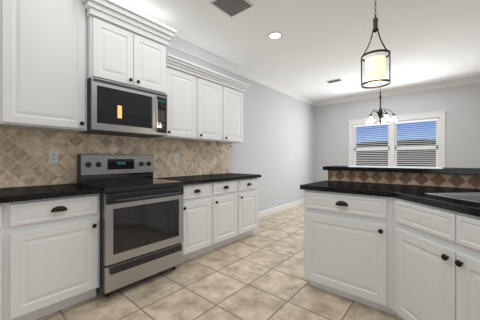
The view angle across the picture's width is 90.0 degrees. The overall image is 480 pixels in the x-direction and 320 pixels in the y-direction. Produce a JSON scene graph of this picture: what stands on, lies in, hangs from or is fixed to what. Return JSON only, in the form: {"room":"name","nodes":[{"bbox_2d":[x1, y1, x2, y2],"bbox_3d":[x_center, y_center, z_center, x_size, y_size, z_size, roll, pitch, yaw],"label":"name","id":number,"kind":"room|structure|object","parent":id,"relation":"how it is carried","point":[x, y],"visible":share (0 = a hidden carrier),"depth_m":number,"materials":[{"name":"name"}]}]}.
{"room":"kitchen","nodes":[
{"label":"kitchen","id":0,"kind":"room"},
{"bbox_2d":[8,46,314,211],"bbox_3d":[-0.873,-0.225,3.389,0.200,2.750,9.460,0,0,40],"label":"wall","id":1,"kind":"structure","parent":0,"point":[275,149],"depth_m":5.12,"materials":[{"name":"white paint"}]},
{"bbox_2d":[0,0,86,132],"bbox_3d":[-1.665,-0.866,2.033,0.330,1.222,0.566,0,0,40],"label":"upper cabinet","id":2,"kind":"object","parent":1,"relation":"attached to","point":[43,65],"visible":0.98,"depth_m":1.90,"materials":[{"name":"white paint"}]},
{"bbox_2d":[0,128,228,187],"bbox_3d":[-1.641,-0.009,2.310,0.009,0.489,4.520,0,0,40],"label":"backsplash","id":3,"kind":"structure","parent":1,"relation":"attached to","point":[24,157],"depth_m":2.34,"materials":[{"name":"tile"}]},
{"bbox_2d":[49,150,57,162],"bbox_3d":[-1.716,-0.020,2.208,0.007,0.116,0.072,0,0,40],"label":"electrical outlet","id":4,"kind":"object","parent":3,"relation":"attached to","point":[53,156],"visible":1,"depth_m":2.21,"materials":[{"name":"white plastic"}]},
{"bbox_2d":[174,153,178,161],"bbox_3d":[-0.855,-0.020,3.230,0.007,0.116,0.072,0,0,40],"label":"electrical outlet","id":5,"kind":"object","parent":3,"relation":"attached to","point":[176,157],"visible":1,"depth_m":3.23,"materials":[{"name":"white plastic"}]},
{"bbox_2d":[81,0,176,93],"bbox_3d":[-1.183,-1.086,2.497,0.470,0.728,0.913,0,0,40],"label":"upper cabinet","id":6,"kind":"object","parent":1,"relation":"attached to","point":[127,45],"visible":0.92,"depth_m":2.33,"materials":[{"name":"white paint"}]},
{"bbox_2d":[78,77,167,137],"bbox_3d":[-1.189,-0.488,2.502,0.454,0.463,0.755,0,0,40],"label":"microwave","id":7,"kind":"object","parent":6,"relation":"attached to","point":[116,109],"visible":1,"depth_m":2.32,"materials":[{"name":"silver metal"}]},
{"bbox_2d":[154,62,196,141],"bbox_3d":[-0.834,-0.679,3.019,0.330,0.849,0.479,0,0,40],"label":"upper cabinet","id":8,"kind":"object","parent":1,"relation":"attached to","point":[181,84],"depth_m":2.91,"materials":[{"name":"white paint"}]},
{"bbox_2d":[197,74,224,141],"bbox_3d":[-0.525,-0.679,3.385,0.330,0.849,0.479,0,0,40],"label":"upper cabinet","id":9,"kind":"object","parent":1,"relation":"attached to","point":[205,104],"depth_m":3.28,"materials":[{"name":"white paint"}]},
{"bbox_2d":[219,82,244,143],"bbox_3d":[-0.217,-0.679,3.752,0.330,0.849,0.480,0,0,40],"label":"upper cabinet","id":10,"kind":"object","parent":1,"relation":"attached to","point":[233,94],"depth_m":3.65,"materials":[{"name":"white paint"}]},
{"bbox_2d":[169,36,316,105],"bbox_3d":[-0.759,-1.542,3.293,0.095,0.114,9.060,0,0,40],"label":"crown molding","id":11,"kind":"structure","parent":1,"relation":"attached to","point":[179,44],"depth_m":4.01,"materials":[{"name":"white paint"}]},
{"bbox_2d":[258,199,303,217],"bbox_3d":[0.971,1.093,5.412,0.015,0.115,3.530,0,0,40],"label":"baseboard","id":12,"kind":"structure","parent":1,"relation":"attached to","point":[277,209],"depth_m":5.26,"materials":[{"name":"white paint"}]},
{"bbox_2d":[36,204,399,319],"bbox_3d":[1.690,1.200,1.231,6.900,0.100,9.460,0,0,40],"label":"floor","id":13,"kind":"structure","parent":0,"point":[258,274],"depth_m":2.08,"materials":[{"name":"tile"}]},
{"bbox_2d":[0,203,7,319],"bbox_3d":[-2.104,0.714,1.287,0.620,0.872,1.160,0,0,40],"label":"base cabinet","id":14,"kind":"object","parent":13,"relation":"on","point":[3,206],"depth_m":1.54,"materials":[{"name":"white paint"}]},
{"bbox_2d":[8,193,99,319],"bbox_3d":[-1.551,0.714,1.943,0.620,0.872,0.556,0,0,40],"label":"base cabinet","id":15,"kind":"object","parent":13,"relation":"on","point":[50,256],"depth_m":1.72,"materials":[{"name":"white paint"}]},
{"bbox_2d":[0,183,101,202],"bbox_3d":[-2.101,0.256,1.256,0.642,0.040,2.315,0,0,40],"label":"countertop","id":16,"kind":"structure","parent":15,"relation":"on","point":[17,194],"depth_m":1.78,"materials":[{"name":"black stone"}]},
{"bbox_2d":[77,154,183,296],"bbox_3d":[-1.067,0.552,2.400,0.748,1.195,0.757,0,0,40],"label":"range","id":17,"kind":"object","parent":13,"relation":"on","point":[141,222],"visible":0.96,"depth_m":2.20,"materials":[{"name":"silver metal"}]},
{"bbox_2d":[181,182,212,260],"bbox_3d":[-0.724,0.714,2.925,0.620,0.872,0.479,0,0,40],"label":"base cabinet","id":18,"kind":"object","parent":13,"relation":"on","point":[197,198],"depth_m":2.74,"materials":[{"name":"white paint"}]},
{"bbox_2d":[153,173,260,184],"bbox_3d":[-0.390,0.256,3.288,0.642,0.040,1.463,0,0,40],"label":"countertop","id":19,"kind":"structure","parent":18,"relation":"on","point":[193,179],"depth_m":3.07,"materials":[{"name":"black stone"}]},
{"bbox_2d":[213,179,240,248],"bbox_3d":[-0.415,0.714,3.292,0.620,0.872,0.480,0,0,40],"label":"base cabinet","id":20,"kind":"object","parent":13,"relation":"on","point":[218,214],"depth_m":3.11,"materials":[{"name":"white paint"}]},
{"bbox_2d":[241,178,257,237],"bbox_3d":[-0.106,0.714,3.659,0.620,0.872,0.479,0,0,40],"label":"base cabinet","id":21,"kind":"object","parent":13,"relation":"on","point":[249,187],"depth_m":3.47,"materials":[{"name":"white paint"}]},
{"bbox_2d":[304,190,399,310],"bbox_3d":[1.029,0.714,2.192,0.630,0.872,0.620,0,0,40],"label":"base cabinet","id":22,"kind":"object","parent":13,"relation":"on","point":[344,233],"depth_m":1.93,"materials":[{"name":"white paint"}]},
{"bbox_2d":[300,180,479,195],"bbox_3d":[1.263,0.256,1.989,1.350,0.040,0.629,0,0,40],"label":"countertop","id":23,"kind":"structure","parent":22,"relation":"on","point":[372,189],"depth_m":1.98,"materials":[{"name":"black stone"}]},
{"bbox_2d":[425,193,479,202],"bbox_3d":[1.506,0.334,1.301,0.434,0.202,0.714,0,0,-5],"label":"island sink","id":24,"kind":"object","parent":23,"relation":"in","point":[472,197],"visible":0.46,"depth_m":1.64,"materials":[{"name":"grey metal"}]},
{"bbox_2d":[381,191,479,216],"bbox_3d":[1.299,0.256,0.978,1.268,0.040,2.129,0,0,40],"label":"countertop","id":25,"kind":"structure","parent":22,"relation":"on","point":[414,193],"depth_m":1.37,"materials":[{"name":"black stone"}]},
{"bbox_2d":[323,166,479,188],"bbox_3d":[1.270,0.616,1.222,2.379,1.069,2.545,0,0,40],"label":"bar","id":26,"kind":"object","parent":13,"relation":"on","point":[468,178],"visible":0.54,"depth_m":2.17,"materials":[{"name":"brown tile"}]},
{"bbox_2d":[384,226,459,319],"bbox_3d":[1.121,0.817,1.478,0.316,0.665,0.316,0,0,40],"label":"base cabinet","id":27,"kind":"object","parent":13,"relation":"on","point":[400,259],"depth_m":1.49,"materials":[{"name":"white paint"}]},
{"bbox_2d":[452,250,479,319],"bbox_3d":[1.158,0.817,1.041,0.317,0.665,0.317,0,0,40],"label":"base cabinet","id":28,"kind":"object","parent":13,"relation":"on","point":[465,263],"depth_m":1.21,"materials":[{"name":"white paint"}]},
{"bbox_2d":[116,0,479,100],"bbox_3d":[1.690,-1.650,1.231,6.900,0.100,9.460,0,0,40],"label":"ceiling","id":29,"kind":"structure","parent":0,"point":[314,48],"depth_m":3.16,"materials":[{"name":"white paint"}]},
{"bbox_2d":[210,0,253,16],"bbox_3d":[-0.082,-1.593,2.469,0.320,0.014,0.320,0,0,40],"label":"ceiling vent","id":30,"kind":"object","parent":29,"relation":"in","point":[230,8],"visible":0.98,"depth_m":2.48,"materials":[{"name":"white metal"}]},
{"bbox_2d":[268,32,281,39],"bbox_3d":[0.454,-1.596,3.108,0.190,0.008,0.190,0,0,40],"label":"recessed light","id":31,"kind":"object","parent":29,"relation":"in","point":[274,35],"visible":1,"depth_m":3.10,"materials":[{"name":"white paint"}]},
{"bbox_2d":[326,79,342,82],"bbox_3d":[1.926,-1.593,4.902,0.280,0.014,0.140,0,0,40],"label":"ceiling vent","id":32,"kind":"object","parent":29,"relation":"in","point":[335,80],"visible":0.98,"depth_m":4.89,"materials":[{"name":"white metal"}]},
{"bbox_2d":[361,0,390,88],"bbox_3d":[1.275,-1.147,2.260,0.244,0.903,0.244,0,0,40],"label":"pendant light","id":33,"kind":"object","parent":29,"relation":"hanging from","point":[375,69],"visible":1,"depth_m":2.21,"materials":[{"name":"black metal"}]},
{"bbox_2d":[366,85,397,123],"bbox_3d":[2.672,-1.125,4.561,0.553,0.949,0.531,0,0,40],"label":"chandelier","id":34,"kind":"object","parent":29,"relation":"hanging from","point":[380,112],"visible":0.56,"depth_m":4.51,"materials":[{"name":"white glass"}]},
{"bbox_2d":[315,83,479,181],"bbox_3d":[4.672,-0.225,4.772,6.500,2.750,0.200,0,0,40],"label":"wall","id":35,"kind":"structure","parent":0,"point":[460,104],"depth_m":5.30,"materials":[{"name":"white paint"}]},
{"bbox_2d":[348,110,446,166],"bbox_3d":[3.559,-0.258,5.616,1.930,1.495,0.183,0,0,40],"label":"window","id":36,"kind":"structure","parent":35,"relation":"in","point":[440,148],"depth_m":5.56,"materials":[{"name":"white paint"}]},
{"bbox_2d":[354,118,437,166],"bbox_3d":[3.565,-0.250,5.623,1.660,1.216,0.050,0,0,40],"label":"window blinds","id":37,"kind":"object","parent":36,"relation":"attached to","point":[425,120],"visible":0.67,"depth_m":5.56,"materials":[{"name":"white plastic"}]},
{"bbox_2d":[317,75,479,105],"bbox_3d":[4.581,-1.542,4.657,6.270,0.114,0.095,0,0,40],"label":"crown molding","id":38,"kind":"structure","parent":35,"relation":"attached to","point":[475,79],"depth_m":5.37,"materials":[{"name":"white paint"}]},
{"label":"outside","id":39,"kind":"structure","parent":0,"visible":0},
{"bbox_2d":[356,121,435,166],"bbox_3d":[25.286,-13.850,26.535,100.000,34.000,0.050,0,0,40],"label":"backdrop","id":40,"kind":"structure","parent":39,"point":[428,157],"depth_m":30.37,"materials":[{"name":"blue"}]}
]}

